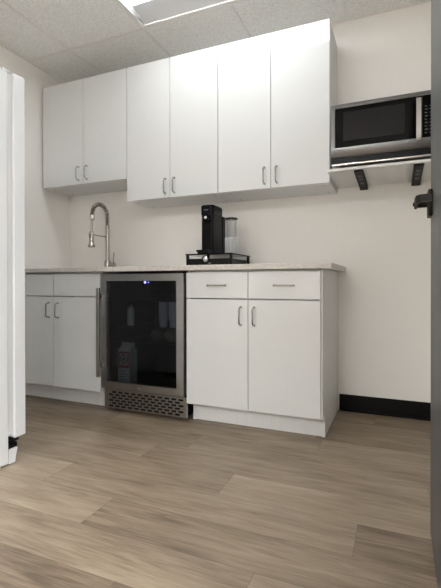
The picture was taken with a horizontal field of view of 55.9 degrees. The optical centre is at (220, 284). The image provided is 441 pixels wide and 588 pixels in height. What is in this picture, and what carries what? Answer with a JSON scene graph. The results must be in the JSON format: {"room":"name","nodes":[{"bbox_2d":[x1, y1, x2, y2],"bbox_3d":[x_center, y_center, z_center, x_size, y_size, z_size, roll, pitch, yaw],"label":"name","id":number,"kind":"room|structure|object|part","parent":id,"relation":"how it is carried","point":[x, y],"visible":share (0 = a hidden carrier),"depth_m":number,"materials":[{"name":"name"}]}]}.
{"room":"office kitchenette","nodes":[
{"label":"office kitchenette","id":0,"kind":"room"},
{"bbox_2d":[0,46,70,267],"bbox_3d":[-2.841,-0.473,-0.060,0.100,2.700,7.811,0,0,23],"label":"wall","id":1,"kind":"structure","parent":0,"point":[47,212],"depth_m":3.20,"materials":[{"name":"paint"}]},
{"bbox_2d":[0,0,430,82],"bbox_3d":[-1.478,-1.649,-0.645,2.865,0.004,7.811,0,0,23],"label":"trim","id":2,"kind":"structure","parent":1,"relation":"attached to","point":[423,1],"depth_m":2.60,"materials":[{"name":"white"}]},
{"bbox_2d":[0,0,422,82],"bbox_3d":[-0.226,-1.736,-1.177,5.585,0.170,7.811,0,0,23],"label":"ceiling","id":3,"kind":"structure","parent":0,"point":[74,23],"depth_m":2.71,"materials":[{"name":"tile"}]},
{"bbox_2d":[0,0,346,73],"bbox_3d":[-0.217,-1.649,-1.181,5.565,0.004,7.811,0,0,23],"label":"grid","id":4,"kind":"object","parent":3,"relation":"attached to","point":[1,1],"depth_m":2.68,"materials":[{"name":"white metal"}]},
{"bbox_2d":[116,0,240,27],"bbox_3d":[-0.058,-1.725,2.191,1.210,0.123,0.590,0,0,23],"label":"ceiling light","id":5,"kind":"object","parent":3,"relation":"attached to","point":[147,13],"visible":1,"depth_m":2.54,"materials":[{"name":"white plastic"}]},
{"bbox_3d":[-0.598,-1.706,2.421,0.004,0.073,0.550,0,0,23],"label":"plate","id":6,"kind":"part","parent":5,"relation":"part of","materials":[{"name":"grey"}]},
{"bbox_2d":[122,0,148,5],"bbox_3d":[-0.058,-1.686,2.192,1.168,0.030,0.248,0,0,23],"label":"diffuser","id":7,"kind":"object","parent":5,"relation":"attached to","point":[124,2],"depth_m":2.49,"materials":[{"name":"white plastic"}]},
{"bbox_2d":[0,395,437,587],"bbox_3d":[-0.223,0.849,-1.166,5.585,0.060,7.811,0,0,23],"label":"floor","id":8,"kind":"structure","parent":0,"point":[92,495],"depth_m":1.52,"materials":[{"name":"brown wood"}]},
{"bbox_2d":[0,67,24,467],"bbox_3d":[-1.417,-0.075,1.707,0.760,1.763,0.814,0,0,23],"label":"refrigerator","id":9,"kind":"object","parent":8,"relation":"on","point":[12,164],"visible":1,"depth_m":1.88,"materials":[{"name":"white metal"}]},
{"bbox_3d":[-1.112,-0.131,1.987,0.419,1.649,0.060,0,0,23],"label":"door","id":10,"kind":"part","parent":9,"relation":"part of","materials":[{"name":"white metal"}]},
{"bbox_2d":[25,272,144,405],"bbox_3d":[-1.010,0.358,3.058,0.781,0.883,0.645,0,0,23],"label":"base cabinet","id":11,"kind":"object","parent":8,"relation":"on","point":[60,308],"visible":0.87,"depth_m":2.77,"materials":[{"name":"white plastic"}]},
{"bbox_3d":[-1.298,0.381,2.878,0.388,0.602,0.018,0,0,23],"label":"door","id":12,"kind":"part","parent":11,"relation":"part of","materials":[{"name":"white laminate"}]},
{"bbox_3d":[-0.938,0.381,2.725,0.388,0.602,0.018,0,0,23],"label":"door","id":13,"kind":"part","parent":11,"relation":"part of","materials":[{"name":"white laminate"}]},
{"bbox_2d":[25,262,345,273],"bbox_3d":[-0.359,-0.098,2.784,2.240,0.030,0.638,0,0,23],"label":"countertop","id":14,"kind":"structure","parent":11,"relation":"on","point":[324,265],"depth_m":2.39,"materials":[{"name":"stone"}]},
{"bbox_2d":[88,202,115,266],"bbox_3d":[-0.902,-0.371,3.161,0.096,0.513,0.240,0,0,23],"label":"faucet","id":15,"kind":"object","parent":14,"relation":"on","point":[107,263],"visible":0.98,"depth_m":3.22,"materials":[{"name":"grey metal"}]},
{"bbox_3d":[-0.922,-0.372,3.165,0.049,0.020,0.226,0,0,23],"label":"holder arm","id":16,"kind":"part","parent":15,"relation":"part of","materials":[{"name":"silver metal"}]},
{"bbox_2d":[185,253,249,264],"bbox_3d":[-0.013,-0.154,2.713,0.319,0.081,0.346,0,0,23],"label":"drawer","id":17,"kind":"object","parent":14,"relation":"on","point":[207,258],"visible":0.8,"depth_m":2.59,"materials":[{"name":"black metal"}]},
{"bbox_3d":[-0.207,-0.149,2.632,0.016,0.072,0.016,0,0,23],"label":"post","id":18,"kind":"part","parent":17,"relation":"part of","materials":[{"name":"black plastic"}]},
{"bbox_2d":[196,205,224,253],"bbox_3d":[-0.056,-0.352,2.719,0.092,0.314,0.307,0,0,23],"label":"coffee maker","id":19,"kind":"object","parent":17,"relation":"on","point":[213,223],"visible":0.92,"depth_m":2.65,"materials":[{"name":"black plastic"}]},
{"bbox_2d":[196,250,212,253],"bbox_3d":[-0.101,-0.206,2.613,0.080,0.024,0.076,0,0,23],"label":"tray","id":20,"kind":"object","parent":19,"relation":"on","point":[198,251],"depth_m":2.59,"materials":[{"name":"black plastic"}]},
{"bbox_3d":[-0.091,-0.422,2.641,0.054,0.054,0.018,0,0,23],"label":"spout","id":21,"kind":"part","parent":19,"relation":"part of","materials":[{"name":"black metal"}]},
{"bbox_3d":[-0.088,-0.304,2.644,0.060,0.180,0.012,0,0,23],"label":"panel","id":22,"kind":"part","parent":19,"relation":"part of","materials":[{"name":"black plastic"}]},
{"bbox_3d":[-0.011,-0.326,2.824,0.072,0.262,0.078,0,0,23],"label":"water tank","id":23,"kind":"part","parent":19,"relation":"part of","materials":[{"name":"black plastic"}]},
{"bbox_3d":[-0.015,-0.140,2.709,0.275,0.046,0.307,0,0,23],"label":"drawer","id":24,"kind":"part","parent":17,"relation":"part of","materials":[{"name":"black plastic"}]},
{"bbox_3d":[0.064,-0.149,2.517,0.016,0.072,0.016,0,0,23],"label":"post","id":25,"kind":"part","parent":17,"relation":"part of","materials":[{"name":"black plastic"}]},
{"bbox_2d":[225,217,237,252],"bbox_3d":[0.071,-0.316,2.723,0.086,0.242,0.086,0,0,23],"label":"canister","id":26,"kind":"object","parent":17,"relation":"on","point":[231,219],"visible":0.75,"depth_m":2.72,"materials":[{"name":"glass"}]},
{"bbox_2d":[225,238,237,252],"bbox_3d":[0.071,-0.251,2.724,0.085,0.112,0.085,0,0,23],"label":"cup","id":27,"kind":"object","parent":26,"relation":"on","point":[228,238],"depth_m":2.72,"materials":[{"name":"plastic"}]},
{"bbox_3d":[0.070,-0.430,2.723,0.086,0.013,0.086,0,0,23],"label":"lid","id":28,"kind":"part","parent":26,"relation":"part of","materials":[{"name":"black plastic"}]},
{"bbox_3d":[0.071,-0.312,2.723,0.010,0.222,0.010,0,0,23],"label":"rod","id":29,"kind":"part","parent":26,"relation":"part of","materials":[{"name":"clear plastic"}]},
{"bbox_2d":[96,273,192,418],"bbox_3d":[-0.373,0.366,2.760,0.592,0.867,0.656,0,0,23],"label":"beverage fridge","id":30,"kind":"object","parent":8,"relation":"on","point":[160,388],"visible":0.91,"depth_m":2.63,"materials":[{"name":"silver"}]},
{"bbox_3d":[-0.758,0.296,2.575,0.024,0.553,0.016,0,0,23],"label":"handle","id":31,"kind":"part","parent":30,"relation":"part of","materials":[{"name":"metal"}]},
{"bbox_2d":[118,342,136,382],"bbox_3d":[-0.607,0.514,2.734,0.102,0.274,0.088,0,0,23],"label":"milk carton","id":32,"kind":"object","parent":30,"relation":"in","point":[127,353],"visible":0.97,"depth_m":2.71,"materials":[{"name":"white cardboard"}]},
{"bbox_2d":[127,305,134,325],"bbox_3d":[-0.588,0.201,2.729,0.048,0.134,0.048,0,0,23],"label":"glass jar","id":33,"kind":"object","parent":30,"relation":"in","point":[130,311],"visible":1,"depth_m":2.71,"materials":[{"name":"white glass"}]},
{"bbox_3d":[-0.483,0.291,2.521,0.502,0.628,0.010,0,0,23],"label":"glass","id":34,"kind":"part","parent":30,"relation":"part of","materials":[{"name":"black glass"}]},
{"bbox_2d":[113,298,175,301],"bbox_3d":[-0.363,0.101,2.796,0.506,0.006,0.486,0,0,23],"label":"wire shelf","id":35,"kind":"object","parent":30,"relation":"attached to","point":[114,299],"depth_m":2.75,"materials":[{"name":"grey"}]},
{"bbox_2d":[114,320,175,330],"bbox_3d":[-0.363,0.271,2.796,0.506,0.006,0.486,0,0,23],"label":"wire shelf","id":36,"kind":"object","parent":30,"relation":"attached to","point":[138,323],"depth_m":2.76,"materials":[{"name":"grey metal"}]},
{"bbox_2d":[114,333,175,345],"bbox_3d":[-0.363,0.361,2.797,0.506,0.006,0.486,0,0,23],"label":"wire shelf","id":37,"kind":"object","parent":30,"relation":"attached to","point":[132,337],"depth_m":2.74,"materials":[{"name":"grey metal"}]},
{"bbox_3d":[-0.463,0.718,2.539,0.585,0.120,0.017,0,0,23],"label":"vent plate","id":38,"kind":"part","parent":30,"relation":"part of","materials":[{"name":"metal"}]},
{"bbox_2d":[159,302,167,326],"bbox_3d":[-0.361,0.186,2.632,0.062,0.163,0.062,0,0,23],"label":"tumbler","id":39,"kind":"object","parent":30,"relation":"in","point":[163,306],"visible":0.91,"depth_m":2.61,"materials":[{"name":"grey plastic"}]},
{"bbox_2d":[165,330,175,341],"bbox_3d":[-0.311,0.321,2.622,0.079,0.074,0.079,0,0,23],"label":"fruit","id":40,"kind":"object","parent":30,"relation":"on","point":[170,335],"visible":0.8,"depth_m":2.59,"materials":[{"name":"brown food"}]},
{"bbox_2d":[168,302,175,327],"bbox_3d":[-0.295,0.186,2.604,0.062,0.163,0.062,0,0,23],"label":"tumbler","id":41,"kind":"object","parent":30,"relation":"in","point":[172,305],"visible":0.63,"depth_m":2.58,"materials":[{"name":"glass"}]},
{"bbox_2d":[186,269,337,436],"bbox_3d":[0.271,0.359,2.514,0.772,0.883,0.645,0,0,23],"label":"base cabinet","id":42,"kind":"object","parent":8,"relation":"on","point":[262,345],"visible":1,"depth_m":2.25,"materials":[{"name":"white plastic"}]},
{"bbox_3d":[-0.021,0.003,2.334,0.374,0.145,0.018,0,0,23],"label":"drawer","id":43,"kind":"part","parent":42,"relation":"part of","materials":[{"name":"white laminate"}]},
{"bbox_3d":[-0.021,0.382,2.335,0.374,0.602,0.018,0,0,23],"label":"door","id":44,"kind":"part","parent":42,"relation":"part of","materials":[{"name":"white laminate"}]},
{"bbox_3d":[0.104,0.171,2.252,0.013,0.111,0.034,0,0,23],"label":"handle","id":45,"kind":"part","parent":42,"relation":"part of","materials":[{"name":"silver metal"}]},
{"bbox_3d":[0.175,0.171,2.222,0.013,0.111,0.034,0,0,23],"label":"handle","id":46,"kind":"part","parent":42,"relation":"part of","materials":[{"name":"silver metal"}]},
{"bbox_3d":[0.331,0.003,2.184,0.385,0.145,0.018,0,0,23],"label":"drawer","id":47,"kind":"part","parent":42,"relation":"part of","materials":[{"name":"white laminate"}]},
{"bbox_3d":[0.331,0.382,2.186,0.385,0.602,0.018,0,0,23],"label":"door","id":48,"kind":"part","parent":42,"relation":"part of","materials":[{"name":"white laminate"}]},
{"bbox_2d":[70,2,430,409],"bbox_3d":[0.071,-0.491,3.001,3.065,2.700,0.100,0,0,23],"label":"wall","id":49,"kind":"structure","parent":0,"point":[383,243],"depth_m":2.60,"materials":[{"name":"paint"}]},
{"bbox_2d":[43,68,126,195],"bbox_3d":[-0.960,-1.130,3.191,0.776,0.777,0.349,0,0,23],"label":"upper cabinet","id":50,"kind":"object","parent":49,"relation":"attached to","point":[85,120],"visible":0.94,"depth_m":3.06,"materials":[{"name":"white plastic"}]},
{"bbox_3d":[-1.188,-1.130,3.146,0.388,0.773,0.018,0,0,23],"label":"door","id":51,"kind":"part","parent":50,"relation":"part of","materials":[{"name":"white laminate"}]},
{"bbox_3d":[-0.831,-1.130,2.994,0.382,0.773,0.018,0,0,23],"label":"door","id":52,"kind":"part","parent":50,"relation":"part of","materials":[{"name":"white laminate"}]},
{"bbox_2d":[127,46,234,208],"bbox_3d":[-0.282,-1.050,2.903,0.692,0.936,0.349,0,0,23],"label":"upper cabinet","id":53,"kind":"object","parent":49,"relation":"attached to","point":[172,102],"visible":0.98,"depth_m":2.77,"materials":[{"name":"white plastic"}]},
{"bbox_3d":[-0.494,-1.050,2.851,0.342,0.932,0.018,0,0,23],"label":"door","id":54,"kind":"part","parent":53,"relation":"part of","materials":[{"name":"white laminate"}]},
{"bbox_3d":[-0.175,-1.050,2.715,0.345,0.932,0.018,0,0,23],"label":"door","id":55,"kind":"part","parent":53,"relation":"part of","materials":[{"name":"white laminate"}]},
{"bbox_2d":[218,18,336,201],"bbox_3d":[0.357,-1.049,2.631,0.694,0.936,0.349,0,0,23],"label":"upper cabinet","id":56,"kind":"object","parent":49,"relation":"attached to","point":[277,91],"visible":1,"depth_m":2.50,"materials":[{"name":"white plastic"}]},
{"bbox_3d":[0.146,-1.049,2.579,0.344,0.932,0.018,0,0,23],"label":"door","id":57,"kind":"part","parent":56,"relation":"part of","materials":[{"name":"white laminate"}]},
{"bbox_3d":[0.259,-0.660,2.504,0.013,0.111,0.034,0,0,23],"label":"handle","id":58,"kind":"part","parent":56,"relation":"part of","materials":[{"name":"silver metal"}]},
{"bbox_3d":[0.466,-1.049,2.443,0.345,0.932,0.018,0,0,23],"label":"door","id":59,"kind":"part","parent":56,"relation":"part of","materials":[{"name":"white laminate"}]},
{"bbox_2d":[354,169,367,189],"bbox_3d":[0.815,-0.602,2.406,0.046,0.024,0.411,0,0,23],"label":"shelf bracket","id":60,"kind":"object","parent":49,"relation":"attached to","point":[359,174],"visible":1,"depth_m":2.37,"materials":[{"name":"black metal"}]},
{"bbox_2d":[327,159,430,187],"bbox_3d":[0.966,-0.621,2.332,0.655,0.014,0.428,0,0,23],"label":"wall shelf","id":61,"kind":"object","parent":49,"relation":"attached to","point":[395,172],"visible":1,"depth_m":2.29,"materials":[{"name":"white plastic"}]},
{"bbox_2d":[331,90,430,168],"bbox_3d":[0.928,-0.799,2.307,0.564,0.341,0.450,0,0,23],"label":"microwave","id":62,"kind":"object","parent":61,"relation":"on","point":[397,128],"visible":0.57,"depth_m":2.15,"materials":[{"name":"metal"}]},
{"bbox_3d":[0.815,-0.837,2.165,0.422,0.209,0.026,0,0,23],"label":"door","id":63,"kind":"part","parent":62,"relation":"part of","materials":[{"name":"black glass"}]},
{"bbox_3d":[0.872,-0.646,2.175,0.560,0.010,0.070,0,0,23],"label":"trim","id":64,"kind":"part","parent":62,"relation":"part of","materials":[{"name":"silver metal"}]},
{"bbox_3d":[0.982,-0.821,2.060,0.022,0.207,0.036,0,0,23],"label":"handle","id":65,"kind":"part","parent":62,"relation":"part of","materials":[{"name":"silver metal"}]},
{"bbox_3d":[1.055,-0.837,2.063,0.099,0.209,0.026,0,0,23],"label":"control panel","id":66,"kind":"part","parent":62,"relation":"part of","materials":[{"name":"black glass"}]},
{"bbox_2d":[425,105,430,132],"bbox_3d":[1.050,-0.821,2.050,0.076,0.137,0.001,0,0,23],"label":"print","id":67,"kind":"object","parent":62,"relation":"attached to","point":[427,107],"depth_m":2.06,"materials":[{"name":"grey"}]},
{"bbox_2d":[339,394,430,420],"bbox_3d":[1.062,0.748,2.522,0.662,0.104,0.016,0,0,23],"label":"baseboard","id":68,"kind":"structure","parent":49,"relation":"attached to","point":[417,410],"depth_m":2.55,"materials":[{"name":"black plastic"}]},
{"bbox_2d":[411,163,423,185],"bbox_3d":[1.084,-0.601,2.291,0.046,0.024,0.411,0,0,23],"label":"shelf bracket","id":69,"kind":"object","parent":49,"relation":"attached to","point":[418,168],"visible":1,"depth_m":2.26,"materials":[{"name":"black metal"}]},
{"bbox_3d":[1.685,-0.478,-0.148,2.870,2.700,0.110,0,0,23],"label":"wall","id":70,"kind":"structure","parent":0,"visible":0},
{"bbox_2d":[413,0,440,587],"bbox_3d":[0.518,-0.216,0.907,0.155,2.032,0.920,0,0,23],"label":"door","id":71,"kind":"structure","parent":70,"relation":"in","point":[431,200],"depth_m":1.17,"materials":[{"name":"grey wood"}]},
{"bbox_3d":[0.604,-0.249,1.249,0.043,0.023,0.128,0,0,20],"label":"lever handle","id":72,"kind":"part","parent":71,"relation":"part of","materials":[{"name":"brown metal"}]}
]}

